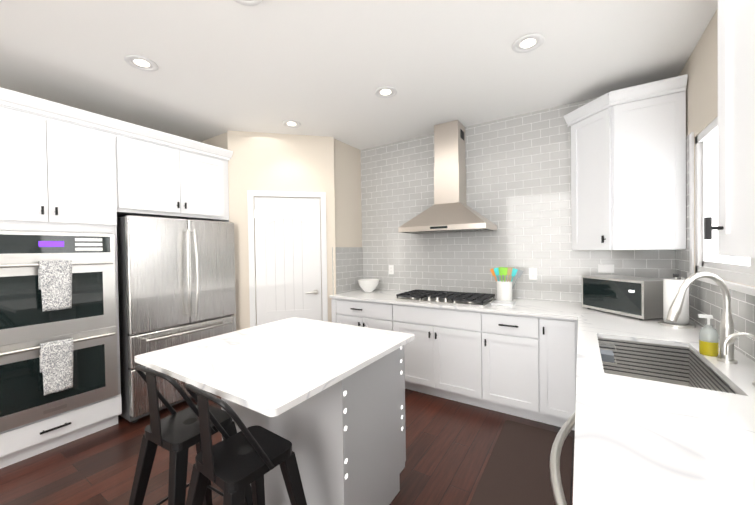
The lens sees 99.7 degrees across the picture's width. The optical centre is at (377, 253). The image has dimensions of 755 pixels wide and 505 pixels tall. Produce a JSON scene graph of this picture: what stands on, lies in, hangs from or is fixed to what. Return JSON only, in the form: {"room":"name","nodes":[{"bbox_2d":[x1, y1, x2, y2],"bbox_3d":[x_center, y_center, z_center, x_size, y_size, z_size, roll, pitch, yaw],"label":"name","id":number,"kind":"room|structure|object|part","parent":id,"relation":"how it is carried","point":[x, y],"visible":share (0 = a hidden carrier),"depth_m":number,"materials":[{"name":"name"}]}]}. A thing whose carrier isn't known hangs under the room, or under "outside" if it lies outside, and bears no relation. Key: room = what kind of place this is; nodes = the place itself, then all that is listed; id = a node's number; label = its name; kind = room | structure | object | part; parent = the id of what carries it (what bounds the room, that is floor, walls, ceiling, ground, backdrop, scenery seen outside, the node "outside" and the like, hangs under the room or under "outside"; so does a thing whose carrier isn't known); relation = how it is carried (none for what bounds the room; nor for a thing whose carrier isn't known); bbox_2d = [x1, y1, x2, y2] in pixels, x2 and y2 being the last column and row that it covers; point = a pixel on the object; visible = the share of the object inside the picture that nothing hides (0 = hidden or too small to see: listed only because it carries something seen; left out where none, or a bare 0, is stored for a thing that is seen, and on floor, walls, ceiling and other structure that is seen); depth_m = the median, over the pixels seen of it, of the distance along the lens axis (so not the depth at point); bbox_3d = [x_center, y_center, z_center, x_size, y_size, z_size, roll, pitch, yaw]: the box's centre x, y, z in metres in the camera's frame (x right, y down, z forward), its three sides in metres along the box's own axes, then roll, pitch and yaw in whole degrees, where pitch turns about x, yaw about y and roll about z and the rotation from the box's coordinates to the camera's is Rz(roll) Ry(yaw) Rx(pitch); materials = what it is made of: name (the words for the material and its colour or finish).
{"room":"kitchen","nodes":[
{"label":"kitchen","id":0,"kind":"room"},
{"bbox_2d":[201,132,227,149],"bbox_3d":[-1.808,0.039,3.679,0.650,2.740,0.100,0,1,32],"label":"wall","id":1,"kind":"structure","parent":0,"point":[220,141],"depth_m":3.57,"materials":[{"name":"beige paint"}]},
{"bbox_2d":[227,130,335,330],"bbox_3d":[-1.054,0.029,3.626,1.140,2.740,0.100,-1,1,-13],"label":"wall","id":2,"kind":"structure","parent":0,"point":[258,161],"depth_m":3.54,"materials":[{"name":"beige paint"}]},
{"bbox_2d":[247,190,327,326],"bbox_3d":[-0.992,0.350,3.582,0.844,2.097,0.017,-1,1,-13],"label":"door frame","id":3,"kind":"structure","parent":2,"relation":"attached to","point":[251,194],"depth_m":3.53,"materials":[{"name":"white wood"}]},
{"bbox_2d":[254,197,321,325],"bbox_3d":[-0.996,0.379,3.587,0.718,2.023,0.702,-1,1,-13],"label":"pantry door","id":4,"kind":"structure","parent":2,"relation":"in","point":[288,252],"depth_m":3.59,"materials":[{"name":"white wood"}]},
{"bbox_3d":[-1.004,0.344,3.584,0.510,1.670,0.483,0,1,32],"label":"pantry door handle","id":5,"kind":"part","parent":4,"relation":"part of","materials":[{"name":"white wood"}]},
{"bbox_2d":[0,389,574,504],"bbox_3d":[-1.236,1.461,1.000,4.675,0.050,6.780,0,1,32],"label":"floor","id":6,"kind":"structure","parent":0,"point":[450,444],"depth_m":2.16,"materials":[{"name":"brown wood"}]},
{"bbox_2d":[0,87,121,468],"bbox_3d":[-2.576,0.181,2.396,0.723,2.513,0.855,0,1,32],"label":"tall cabinet","id":7,"kind":"object","parent":6,"relation":"on","point":[40,447],"depth_m":2.29,"materials":[{"name":"white wood"}]},
{"bbox_2d":[38,260,71,311],"bbox_3d":[-2.258,0.220,2.239,0.047,0.346,0.166,0,1,32],"label":"towel","id":8,"kind":"object","parent":7,"relation":"hanging from","point":[55,281],"visible":1,"depth_m":2.22,"materials":[{"name":"grey fabric"}]},
{"bbox_3d":[-2.317,0.459,2.270,0.036,1.585,0.160,0,1,32],"label":"tall oven cabinet handle","id":9,"kind":"part","parent":7,"relation":"part of","materials":[{"name":"metal"}]},
{"bbox_2d":[39,338,72,394],"bbox_3d":[-2.253,0.788,2.242,0.047,0.356,0.166,0,1,32],"label":"towel","id":10,"kind":"object","parent":7,"relation":"hanging from","point":[56,363],"visible":1,"depth_m":2.23,"materials":[{"name":"grey fabric"}]},
{"bbox_3d":[-2.615,-1.024,2.394,0.674,0.103,0.855,0,1,32],"label":"top of the tall oven cabinet","id":11,"kind":"part","parent":7,"relation":"part of","materials":[{"name":"white wood"}]},
{"bbox_3d":[-2.318,0.500,2.271,0.156,1.310,0.740,0,1,32],"label":"tall oven cabinet front","id":12,"kind":"part","parent":7,"relation":"part of","materials":[{"name":"silver metal"}]},
{"bbox_3d":[-2.345,0.183,2.282,0.020,2.269,0.792,0,1,32],"label":"tall oven cabinet door","id":13,"kind":"part","parent":7,"relation":"part of","materials":[{"name":"white wood"}]},
{"bbox_2d":[114,119,232,221],"bbox_3d":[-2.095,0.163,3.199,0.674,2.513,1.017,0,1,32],"label":"upper cabinet","id":14,"kind":"object","parent":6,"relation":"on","point":[121,212],"depth_m":2.94,"materials":[{"name":"white wood"}]},
{"bbox_3d":[-1.889,-0.678,3.007,0.020,0.585,0.922,0,1,32],"label":"fridge cabinet door","id":15,"kind":"part","parent":14,"relation":"part of","materials":[{"name":"white wood"}]},
{"bbox_3d":[-1.856,-1.043,3.020,0.067,0.103,1.017,0,1,32],"label":"fridge cab top","id":16,"kind":"part","parent":14,"relation":"part of","materials":[{"name":"white wood"}]},
{"bbox_2d":[117,215,235,421],"bbox_3d":[-2.053,0.550,3.172,0.715,1.740,0.942,0,1,32],"label":"fridge","id":17,"kind":"object","parent":6,"relation":"on","point":[123,333],"depth_m":2.80,"materials":[{"name":"grey metal"}]},
{"bbox_3d":[-1.783,0.505,2.999,0.073,1.655,0.942,0,1,32],"label":"fridge door","id":18,"kind":"part","parent":17,"relation":"part of","materials":[{"name":"silver metal"}]},
{"bbox_2d":[146,229,231,342],"bbox_3d":[-1.720,0.400,2.957,0.080,1.246,0.763,0,1,32],"label":"handle","id":19,"kind":"object","parent":17,"relation":"attached to","point":[189,285],"visible":0.77,"depth_m":2.92,"materials":[{"name":"silver metal"}]},
{"bbox_2d":[128,366,252,504],"bbox_3d":[-0.864,0.952,1.474,0.448,0.944,0.450,0,1,29],"label":"stool","id":20,"kind":"object","parent":6,"relation":"on","point":[175,434],"visible":0.88,"depth_m":1.39,"materials":[{"name":"black metal"}]},
{"bbox_2d":[185,384,306,504],"bbox_3d":[-0.518,0.950,1.254,0.448,0.944,0.450,0,1,35],"label":"stool","id":21,"kind":"object","parent":6,"relation":"on","point":[232,467],"visible":1,"depth_m":1.20,"materials":[{"name":"black metal"}]},
{"bbox_2d":[221,345,405,504],"bbox_3d":[-0.379,0.966,1.964,0.952,0.889,0.654,0,1,32],"label":"kitchen island","id":22,"kind":"object","parent":6,"relation":"on","point":[346,437],"visible":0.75,"depth_m":1.59,"materials":[{"name":"grey wood"}]},
{"bbox_2d":[134,317,414,416],"bbox_3d":[-0.496,0.512,1.758,1.050,0.025,1.060,0,1,32],"label":"island countertop","id":23,"kind":"structure","parent":22,"relation":"on","point":[275,368],"depth_m":1.52,"materials":[{"name":"stone"}]},
{"bbox_2d":[331,298,577,430],"bbox_3d":[0.658,0.934,3.270,2.420,0.889,0.677,0,1,32],"label":"base cabinet","id":24,"kind":"object","parent":6,"relation":"on","point":[539,416],"depth_m":2.74,"materials":[{"name":"white wood"}]},
{"bbox_3d":[0.508,0.680,2.980,1.876,0.216,0.036,0,1,32],"label":"back base cabinet handle","id":25,"kind":"part","parent":24,"relation":"part of","materials":[{"name":"black metal"}]},
{"bbox_2d":[469,420,572,504],"bbox_3d":[0.856,1.386,1.872,0.470,0.013,1.500,0,1,32],"label":"kitchen mat","id":26,"kind":"object","parent":6,"relation":"on","point":[516,471],"visible":0.88,"depth_m":2.03,"materials":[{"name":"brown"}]},
{"bbox_3d":[1.060,0.957,1.033,0.610,0.889,4.020,0,1,32],"label":"base cabinet","id":27,"kind":"object","parent":6,"relation":"on","visible":0},
{"bbox_2d":[330,289,573,319],"bbox_3d":[0.640,0.476,3.264,2.400,0.025,0.691,0,1,32],"label":"countertop","id":28,"kind":"structure","parent":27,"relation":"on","point":[552,309],"depth_m":2.87,"materials":[{"name":"stone"}]},
{"bbox_2d":[358,279,379,291],"bbox_3d":[-0.109,0.391,3.886,0.276,0.150,0.276,0,1,32],"label":"bowl","id":29,"kind":"object","parent":28,"relation":"on","point":[368,285],"visible":1,"depth_m":3.80,"materials":[{"name":"white ceramic"}]},
{"bbox_2d":[395,289,495,306],"bbox_3d":[0.689,0.437,3.249,0.900,0.049,0.510,0,1,32],"label":"cooktop","id":30,"kind":"object","parent":28,"relation":"in","point":[465,298],"visible":1,"depth_m":3.15,"materials":[{"name":"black metal"}]},
{"bbox_2d":[491,300,515,305],"bbox_3d":[1.154,0.452,2.918,0.190,0.015,0.180,0,1,32],"label":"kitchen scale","id":31,"kind":"object","parent":28,"relation":"on","point":[504,303],"visible":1,"depth_m":2.88,"materials":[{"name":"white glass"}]},
{"bbox_2d":[490,267,523,300],"bbox_3d":[1.251,0.293,3.090,0.307,0.325,0.146,0,1,32],"label":"utensil crock","id":32,"kind":"object","parent":28,"relation":"on","point":[504,289],"visible":0.96,"depth_m":3.06,"materials":[{"name":"white ceramic"}]},
{"bbox_2d":[573,303,754,504],"bbox_3d":[1.027,0.499,1.027,0.656,0.025,4.051,0,1,32],"label":"countertop","id":33,"kind":"structure","parent":27,"relation":"on","point":[642,442],"depth_m":0.89,"materials":[{"name":"stone"}]},
{"bbox_2d":[582,275,662,319],"bbox_3d":[1.907,0.319,2.451,0.304,0.272,0.500,-1,1,-13],"label":"microwave","id":34,"kind":"object","parent":33,"relation":"on","point":[640,298],"visible":0.79,"depth_m":2.31,"materials":[{"name":"silver metal"}]},
{"bbox_2d":[597,337,737,393],"bbox_3d":[1.283,0.612,1.488,0.412,0.218,0.722,0,1,32],"label":"sink basin","id":35,"kind":"object","parent":33,"relation":"in","point":[682,366],"visible":0.19,"depth_m":1.74,"materials":[{"name":"silver metal"}]},
{"bbox_2d":[658,274,694,327],"bbox_3d":[1.926,0.295,2.056,0.176,0.330,0.176,0,1,32],"label":"paper towel","id":36,"kind":"object","parent":33,"relation":"on","point":[670,288],"visible":0.75,"depth_m":2.02,"materials":[{"name":"paper"},{"name":"nickel"}]},
{"bbox_2d":[666,272,737,363],"bbox_3d":[1.412,0.278,1.390,0.261,0.396,0.217,0,1,32],"label":"faucet","id":37,"kind":"object","parent":33,"relation":"on","point":[726,322],"visible":0.88,"depth_m":1.38,"materials":[{"name":"silver metal"}]},
{"bbox_2d":[698,314,718,356],"bbox_3d":[1.547,0.379,1.490,0.067,0.185,0.064,0,1,32],"label":"soap bottle","id":38,"kind":"object","parent":33,"relation":"on","point":[708,339],"visible":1,"depth_m":1.47,"materials":[{"name":"yellow"}]},
{"bbox_2d":[722,332,754,385],"bbox_3d":[1.347,0.384,1.160,0.130,0.191,0.075,0,1,32],"label":"filter faucet","id":39,"kind":"object","parent":33,"relation":"on","point":[727,339],"visible":1,"depth_m":1.18,"materials":[{"name":"silver metal"}]},
{"bbox_3d":[0.630,0.917,0.948,0.023,0.753,3.317,0,1,32],"label":"door","id":40,"kind":"structure","parent":27,"relation":"attached to","visible":0},
{"bbox_2d":[549,412,574,504],"bbox_3d":[0.560,0.610,0.940,0.090,0.025,0.687,0,1,32],"label":"handle","id":41,"kind":"object","parent":40,"relation":"attached to","point":[555,454],"visible":0.77,"depth_m":0.92,"materials":[{"name":"silver metal"}]},
{"bbox_2d":[334,139,361,246],"bbox_3d":[-0.404,0.015,3.977,0.100,2.740,0.610,0,1,32],"label":"wall","id":42,"kind":"structure","parent":0,"point":[347,186],"depth_m":3.94,"materials":[{"name":"beige paint"}]},
{"bbox_2d":[332,247,362,294],"bbox_3d":[-0.358,0.207,3.947,0.008,0.575,0.602,0,1,32],"label":"tiled wall","id":43,"kind":"structure","parent":42,"relation":"attached to","point":[349,267],"depth_m":3.94,"materials":[{"name":"grey tile"}]},
{"bbox_2d":[0,0,717,149],"bbox_3d":[-1.278,-1.329,0.964,4.675,0.050,6.780,0,1,32],"label":"ceiling","id":44,"kind":"structure","parent":0,"point":[327,68],"depth_m":2.18,"materials":[{"name":"white paint"}]},
{"bbox_2d":[124,55,158,70],"bbox_3d":[-1.620,-1.308,2.190,0.190,0.009,0.190,0,1,32],"label":"recessed light","id":45,"kind":"object","parent":44,"relation":"in","point":[141,63],"visible":1,"depth_m":2.18,"materials":[{"name":"white plastic"}]},
{"bbox_2d":[233,0,262,5],"bbox_3d":[-0.670,-1.315,1.597,0.190,0.009,0.190,0,1,32],"label":"recessed light","id":46,"kind":"object","parent":44,"relation":"in","point":[249,2],"visible":1,"depth_m":1.66,"materials":[{"name":"white plastic"}]},
{"bbox_2d":[282,120,300,127],"bbox_3d":[-0.883,-1.333,3.274,0.190,0.009,0.190,0,1,32],"label":"recessed light","id":47,"kind":"object","parent":44,"relation":"in","point":[291,123],"visible":1,"depth_m":3.27,"materials":[{"name":"white plastic"}]},
{"bbox_2d":[374,86,396,97],"bbox_3d":[0.068,-1.339,2.645,0.190,0.009,0.190,0,1,32],"label":"recessed light","id":48,"kind":"object","parent":44,"relation":"in","point":[385,92],"visible":1,"depth_m":2.64,"materials":[{"name":"white plastic"}]},
{"bbox_2d":[512,33,544,52],"bbox_3d":[0.963,-1.344,2.039,0.190,0.009,0.190,0,1,32],"label":"recessed light","id":49,"kind":"object","parent":44,"relation":"in","point":[528,43],"visible":1,"depth_m":2.03,"materials":[{"name":"white plastic"}]},
{"bbox_2d":[679,8,753,286],"bbox_3d":[0.646,0.054,-0.288,0.100,2.740,6.680,0,1,32],"label":"wall","id":50,"kind":"structure","parent":0,"point":[700,68],"depth_m":1.99,"materials":[{"name":"beige paint"}]},
{"bbox_2d":[675,135,754,361],"bbox_3d":[1.293,-0.145,0.831,0.008,1.310,4.072,0,1,32],"label":"tiled wall","id":51,"kind":"structure","parent":50,"relation":"attached to","point":[705,298],"depth_m":1.82,"materials":[{"name":"grey tile"}]},
{"bbox_2d":[687,132,754,295],"bbox_3d":[1.680,-0.314,1.458,0.034,0.980,1.760,0,1,32],"label":"window frame","id":52,"kind":"structure","parent":50,"relation":"attached to","point":[746,289],"depth_m":2.15,"materials":[{"name":"white wood"}]},
{"bbox_2d":[695,116,754,286],"bbox_3d":[1.731,-0.309,1.425,0.085,1.110,1.850,0,1,32],"label":"window","id":53,"kind":"structure","parent":50,"relation":"in","point":[733,260],"depth_m":2.05,"materials":[{"name":"white"}]},
{"bbox_3d":[0.536,0.003,3.799,4.675,2.740,0.100,0,1,32],"label":"wall","id":54,"kind":"structure","parent":0,"visible":0},
{"bbox_2d":[398,120,496,233],"bbox_3d":[0.718,-0.793,3.316,0.900,1.135,0.471,0,1,32],"label":"range hood","id":55,"kind":"object","parent":54,"relation":"attached to","point":[449,211],"visible":0.98,"depth_m":3.28,"materials":[{"name":"silver metal"}]},
{"bbox_2d":[361,97,674,302],"bbox_3d":[1.091,-0.445,3.372,3.076,1.850,0.008,0,1,32],"label":"tiled wall","id":56,"kind":"structure","parent":54,"relation":"attached to","point":[518,180],"depth_m":3.28,"materials":[{"name":"grey tile"}]},
{"bbox_2d":[389,265,393,273],"bbox_3d":[0.170,0.198,3.963,0.072,0.116,0.006,0,1,32],"label":"electrical outlet","id":57,"kind":"object","parent":56,"relation":"attached to","point":[391,269],"visible":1,"depth_m":3.96,"materials":[{"name":"white plastic"}]},
{"bbox_2d":[529,268,536,279],"bbox_3d":[1.516,0.196,3.106,0.072,0.116,0.006,0,1,32],"label":"electrical outlet","id":58,"kind":"object","parent":56,"relation":"attached to","point":[532,273],"visible":1,"depth_m":3.10,"materials":[{"name":"white plastic"}]},
{"bbox_2d":[598,264,613,272],"bbox_3d":[2.004,0.129,2.795,0.116,0.072,0.005,0,1,32],"label":"electrical outlet","id":59,"kind":"object","parent":56,"relation":"attached to","point":[605,268],"visible":1,"depth_m":2.79,"materials":[{"name":"white plastic"}]},
{"bbox_2d":[611,107,684,249],"bbox_3d":[1.998,-0.607,2.603,0.698,1.152,0.305,0,1,32],"label":"upper cabinet","id":60,"kind":"object","parent":56,"relation":"attached to","point":[612,174],"visible":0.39,"depth_m":2.52,"materials":[{"name":"white wood"}]},
{"bbox_2d":[564,93,612,249],"bbox_3d":[1.784,-0.644,2.702,0.067,1.222,0.435,-1,1,-13],"label":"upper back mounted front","id":61,"kind":"object","parent":60,"relation":"attached to","point":[589,123],"visible":0.88,"depth_m":2.68,"materials":[{"name":"white wood"}]},
{"bbox_2d":[609,74,687,249],"bbox_3d":[2.005,-0.643,2.378,0.443,1.222,0.067,0,1,32],"label":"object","id":62,"kind":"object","parent":60,"relation":"attached to","point":[650,164],"depth_m":2.38,"materials":[{"name":"white wood"}]},
{"bbox_3d":[0.576,-0.553,-0.003,0.312,1.152,1.810,0,1,32],"label":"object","id":63,"kind":"object","parent":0,"visible":0},
{"bbox_2d":[704,0,754,257],"bbox_3d":[0.562,-0.591,0.038,0.379,1.222,1.865,0,1,32],"label":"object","id":64,"kind":"structure","parent":63,"relation":"attached to","point":[735,227],"depth_m":0.77,"materials":[{"name":"white wood"}]}
]}

